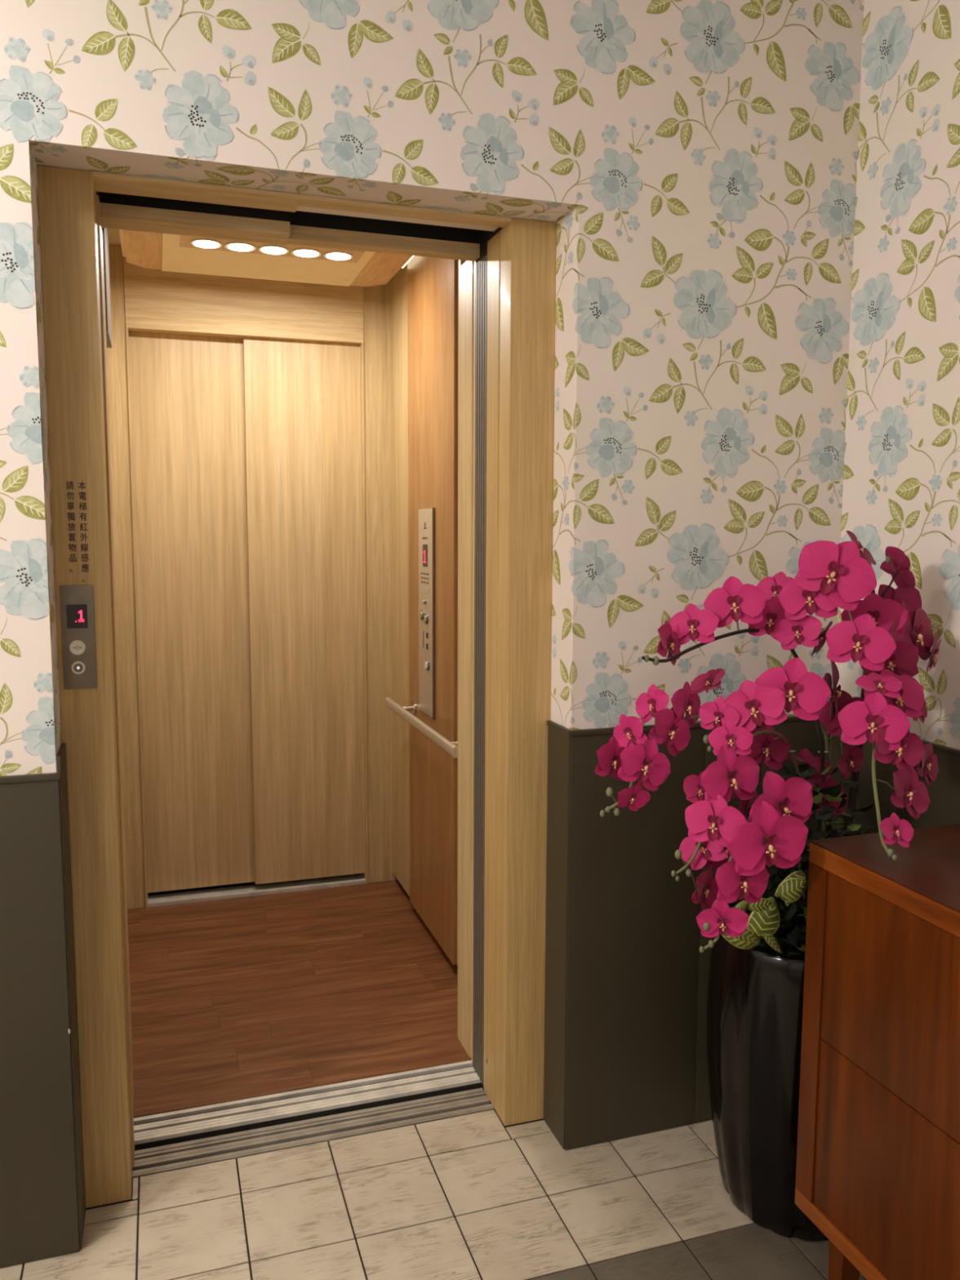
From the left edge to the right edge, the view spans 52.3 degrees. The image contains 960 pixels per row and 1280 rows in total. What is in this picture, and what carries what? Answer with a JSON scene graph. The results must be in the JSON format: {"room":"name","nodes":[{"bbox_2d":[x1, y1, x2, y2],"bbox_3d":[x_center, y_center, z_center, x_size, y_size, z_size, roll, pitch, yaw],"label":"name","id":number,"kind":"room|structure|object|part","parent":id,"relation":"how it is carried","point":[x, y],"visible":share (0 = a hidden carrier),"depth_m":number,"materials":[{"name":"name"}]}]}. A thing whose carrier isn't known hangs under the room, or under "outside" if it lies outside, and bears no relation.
{"room":"elevator lobby","nodes":[
{"label":"elevator lobby","id":0,"kind":"room"},
{"bbox_2d":[98,191,484,1151],"bbox_3d":[-0.607,-0.137,2.885,1.200,2.450,1.540,-2,7,-18],"label":"car","id":1,"kind":"object","parent":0,"point":[288,393],"visible":0.73,"depth_m":3.41,"materials":[{"name":"brown wood"}]},
{"bbox_2d":[101,227,111,347],"bbox_3d":[-1.010,-0.954,2.566,0.064,0.320,0.240,-2,7,-18],"label":"metal strip","id":2,"kind":"object","parent":1,"relation":"hanging from","point":[104,230],"depth_m":2.53,"materials":[{"name":"grey metal"}]},
{"bbox_3d":[-1.249,-0.176,3.368,0.113,2.282,0.020,-2,7,-18],"label":"wall panel","id":3,"kind":"part","parent":1,"relation":"part of","materials":[{"name":"brown wood"}]},
{"bbox_3d":[-1.042,-0.073,3.503,0.455,1.982,0.020,-2,7,-18],"label":"door panel","id":4,"kind":"part","parent":1,"relation":"part of","materials":[{"name":"brown wood"}]},
{"bbox_2d":[191,239,222,248],"bbox_3d":[-0.800,-1.159,2.862,0.088,0.003,0.088,-2,7,-18],"label":"spotlight","id":5,"kind":"object","parent":1,"relation":"on","point":[195,243],"depth_m":2.86,"materials":[{"name":"silver metal"}]},
{"bbox_2d":[225,242,255,251],"bbox_3d":[-0.708,-1.162,2.892,0.088,0.003,0.088,-2,7,-18],"label":"spotlight","id":6,"kind":"object","parent":1,"relation":"on","point":[229,246],"depth_m":2.88,"materials":[{"name":"silver metal"}]},
{"bbox_3d":[-0.829,0.953,3.669,0.800,0.050,0.090,-2,7,-18],"label":"sill","id":7,"kind":"part","parent":1,"relation":"part of","materials":[{"name":"metal"}]},
{"bbox_2d":[258,244,288,254],"bbox_3d":[-0.616,-1.165,2.922,0.088,0.003,0.088,-2,7,-18],"label":"spotlight","id":8,"kind":"object","parent":1,"relation":"on","point":[263,249],"depth_m":2.91,"materials":[{"name":"silver metal"}]},
{"bbox_3d":[-0.614,-0.084,3.611,0.464,1.982,0.020,-2,7,-18],"label":"door panel","id":9,"kind":"part","parent":1,"relation":"part of","materials":[{"name":"brown wood"}]},
{"bbox_2d":[291,248,320,257],"bbox_3d":[-0.524,-1.168,2.952,0.088,0.003,0.088,-2,7,-18],"label":"spotlight","id":10,"kind":"object","parent":1,"relation":"on","point":[295,252],"depth_m":2.94,"materials":[{"name":"silver metal"}]},
{"bbox_3d":[-0.398,1.124,2.334,0.828,0.065,0.090,-2,7,-18],"label":"car sill","id":11,"kind":"part","parent":1,"relation":"part of","materials":[{"name":"metal"}]},
{"bbox_2d":[324,251,352,260],"bbox_3d":[-0.432,-1.171,2.982,0.088,0.003,0.088,-2,7,-18],"label":"spotlight","id":12,"kind":"object","parent":1,"relation":"on","point":[328,255],"depth_m":2.97,"materials":[{"name":"silver metal"}]},
{"bbox_3d":[-0.369,-0.204,3.656,0.124,2.282,0.020,-2,7,-18],"label":"wall panel","id":13,"kind":"part","parent":1,"relation":"part of","materials":[{"name":"brown wood"}]},
{"bbox_3d":[-0.272,-0.204,3.513,0.025,2.250,0.308,-2,7,-18],"label":"wall panel","id":14,"kind":"part","parent":1,"relation":"part of","materials":[{"name":"brown wood"}]},
{"bbox_2d":[401,255,414,268],"bbox_3d":[-0.150,-1.210,2.918,0.018,0.012,0.740,-2,7,-18],"label":"lamp","id":15,"kind":"object","parent":1,"relation":"attached to","point":[410,264],"depth_m":3.20,"materials":[{"name":"white"}]},
{"bbox_2d":[385,697,457,757],"bbox_3d":[-0.171,0.260,3.089,0.074,0.037,0.845,-2,7,-18],"label":"handrail","id":16,"kind":"object","parent":1,"relation":"attached to","point":[451,748],"visible":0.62,"depth_m":3.00,"materials":[{"name":"metal"}]},
{"bbox_2d":[418,507,435,719],"bbox_3d":[-0.175,-0.088,3.130,0.014,0.662,0.182,-2,7,-18],"label":"control panel","id":17,"kind":"object","parent":1,"relation":"attached to","point":[426,517],"visible":1,"depth_m":3.12,"materials":[{"name":"metal"}]},
{"bbox_3d":[-0.144,-0.140,3.113,0.035,2.210,0.541,-2,7,-18],"label":"control wall panel","id":18,"kind":"part","parent":1,"relation":"part of","materials":[{"name":"brown wood"}]},
{"bbox_3d":[0.000,-0.113,2.689,0.025,2.250,0.345,-2,7,-18],"label":"wall panel","id":19,"kind":"part","parent":1,"relation":"part of","materials":[{"name":"brown wood"}]},
{"bbox_2d":[0,0,864,824],"bbox_3d":[-1.235,-0.083,1.680,4.456,2.500,0.221,-2,7,-18],"label":"wall","id":20,"kind":"structure","parent":0,"point":[693,162],"depth_m":1.98,"materials":[{"name":"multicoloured paper"}]},
{"bbox_2d":[0,742,85,1267],"bbox_3d":[-2.053,0.717,1.435,2.700,0.954,0.127,-2,7,-18],"label":"wainscot","id":21,"kind":"structure","parent":20,"relation":"attached to","point":[42,1197],"depth_m":1.78,"materials":[{"name":"paint"}]},
{"bbox_3d":[-0.775,0.676,1.858,0.007,0.954,0.117,-2,7,-18],"label":"return panel","id":22,"kind":"part","parent":21,"relation":"part of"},
{"bbox_2d":[36,164,556,1208],"bbox_3d":[-0.355,0.049,2.115,1.004,2.250,0.250,-2,7,-18],"label":"door frame","id":23,"kind":"structure","parent":20,"relation":"in","point":[516,264],"depth_m":2.07,"materials":[{"name":"brown wood"}]},
{"bbox_2d":[66,480,88,582],"bbox_3d":[-0.753,-0.203,1.832,0.035,0.188,0.001,-2,7,-18],"label":"printed notice","id":24,"kind":"object","parent":23,"relation":"attached to","point":[71,482],"visible":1,"depth_m":1.83,"materials":[{"name":"black"}]},
{"bbox_3d":[-0.759,-0.005,1.848,0.058,0.196,0.008,-2,7,-18],"label":"call panel","id":25,"kind":"part","parent":23,"relation":"part of","materials":[{"name":"silver metal"}]},
{"bbox_3d":[-0.366,1.141,2.240,0.808,0.051,0.098,-2,7,-18],"label":"landing sill","id":26,"kind":"part","parent":23,"relation":"part of","materials":[{"name":"grey metal"}]},
{"bbox_3d":[0.013,0.096,2.328,0.031,1.987,0.082,-2,7,-18],"label":"panel","id":27,"kind":"part","parent":23,"relation":"part of","materials":[{"name":"grey metal"}]},
{"bbox_2d":[543,715,830,1150],"bbox_3d":[0.478,0.643,2.263,0.658,0.942,0.127,-2,7,-18],"label":"wainscot","id":28,"kind":"structure","parent":20,"relation":"attached to","point":[627,972],"depth_m":2.16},
{"bbox_3d":[0.171,0.658,2.168,0.007,0.930,0.119,-2,7,-18],"label":"return panel","id":29,"kind":"part","parent":28,"relation":"part of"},
{"bbox_3d":[0.342,0.659,2.162,0.321,0.930,0.009,-2,7,-18],"label":"panel","id":30,"kind":"part","parent":28,"relation":"part of","materials":[{"name":"grey paint"}]},
{"bbox_3d":[0.565,0.652,2.235,0.146,0.930,0.009,-2,7,-18],"label":"panel","id":31,"kind":"part","parent":28,"relation":"part of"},
{"bbox_3d":[0.722,0.647,2.286,0.182,0.930,0.009,-2,7,-18],"label":"panel","id":32,"kind":"part","parent":28,"relation":"part of","materials":[{"name":"grey paint"}]},
{"bbox_2d":[0,1109,866,1279],"bbox_3d":[-0.747,1.367,0.169,4.556,0.050,3.622,-2,7,-18],"label":"floor","id":33,"kind":"structure","parent":0,"point":[476,1196],"depth_m":1.95,"materials":[{"name":"tile"}]},
{"bbox_2d":[706,897,829,1241],"bbox_3d":[0.648,0.855,1.985,0.375,0.584,0.375,-2,7,-18],"label":"flower pot","id":34,"kind":"object","parent":33,"relation":"on","point":[755,996],"visible":0.36,"depth_m":1.86,"materials":[{"name":"black ceramic"}]},
{"bbox_2d":[594,530,941,957],"bbox_3d":[0.565,0.221,1.834,0.522,0.847,0.618,4,7,28],"label":"orchid","id":35,"kind":"object","parent":34,"relation":"on","point":[887,631],"visible":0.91,"depth_m":1.75,"materials":[{"name":"pink plant"}]},
{"bbox_3d":[0.483,0.382,1.843,0.576,0.526,0.070,-3,7,-31],"label":"stem","id":36,"kind":"part","parent":35,"relation":"part of","materials":[{"name":"green plant"}]},
{"bbox_3d":[0.486,0.307,1.882,0.438,0.663,0.078,-2,7,-18],"label":"stem","id":37,"kind":"part","parent":35,"relation":"part of","materials":[{"name":"green plant"}]},
{"bbox_3d":[0.520,0.402,1.845,0.441,0.470,0.042,-5,8,-41],"label":"stem","id":38,"kind":"part","parent":35,"relation":"part of","materials":[{"name":"green plant"}]},
{"bbox_3d":[0.524,0.457,1.789,0.022,0.354,0.408,6,9,43],"label":"stem","id":39,"kind":"part","parent":35,"relation":"part of","materials":[{"name":"green plant"}]},
{"bbox_3d":[0.717,0.307,1.924,0.121,0.612,0.022,-5,8,-37],"label":"stem","id":40,"kind":"part","parent":35,"relation":"part of","materials":[{"name":"green plant"}]},
{"bbox_3d":[0.720,0.247,1.910,0.147,0.748,0.049,-4,7,-33],"label":"stem","id":41,"kind":"part","parent":35,"relation":"part of","materials":[{"name":"green plant"}]},
{"bbox_3d":[0.701,0.208,1.741,0.018,0.223,0.428,2,6,16],"label":"stem","id":42,"kind":"part","parent":35,"relation":"part of","materials":[{"name":"green plant"}]},
{"bbox_3d":[0.779,-0.096,1.884,0.042,0.072,0.011,2,6,14],"label":"stem","id":43,"kind":"part","parent":35,"relation":"part of","materials":[{"name":"green plant"}]},
{"bbox_2d":[795,823,959,1279],"bbox_3d":[0.967,0.820,1.184,0.412,0.830,1.303,-2,7,-18],"label":"base cabinet","id":44,"kind":"object","parent":33,"relation":"on","point":[877,1166],"visible":0.99,"depth_m":1.55,"materials":[{"name":"brown wood"}]},
{"bbox_3d":[0.780,1.068,1.149,0.020,0.032,1.303,-2,7,-18],"label":"rail","id":45,"kind":"part","parent":44,"relation":"part of","materials":[{"name":"brown wood"}]},
{"bbox_3d":[0.638,1.100,1.712,0.038,0.156,0.042,-2,7,-18],"label":"leg","id":46,"kind":"part","parent":44,"relation":"part of","materials":[{"name":"brown wood"}]},
{"bbox_3d":[0.692,0.868,1.418,0.026,0.304,0.604,-2,7,-18],"label":"drawer","id":47,"kind":"part","parent":44,"relation":"part of","materials":[{"name":"brown wood"}]},
{"bbox_3d":[0.693,0.569,1.385,0.026,0.296,0.604,-2,7,-18],"label":"drawer","id":48,"kind":"part","parent":44,"relation":"part of","materials":[{"name":"brown wood"}]},
{"bbox_2d":[827,0,959,824],"bbox_3d":[1.388,0.037,0.680,0.101,2.500,3.332,-2,7,-18],"label":"wall","id":49,"kind":"structure","parent":0,"point":[901,474],"depth_m":2.00,"materials":[{"name":"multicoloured paper"}]},
{"bbox_2d":[828,734,959,836],"bbox_3d":[1.333,0.816,0.741,0.013,0.937,3.320,-2,7,-18],"label":"wainscot","id":50,"kind":"structure","parent":49,"relation":"attached to","point":[944,807],"depth_m":2.06,"materials":[{"name":"grey paint"}]},
{"bbox_3d":[0.851,0.658,2.206,0.009,0.927,0.219,-2,7,-18],"label":"panel","id":51,"kind":"part","parent":50,"relation":"part of","materials":[{"name":"grey paint"}]},
{"bbox_3d":[0.935,0.686,1.951,0.009,0.927,0.318,-2,7,-18],"label":"panel","id":52,"kind":"part","parent":50,"relation":"part of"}
]}

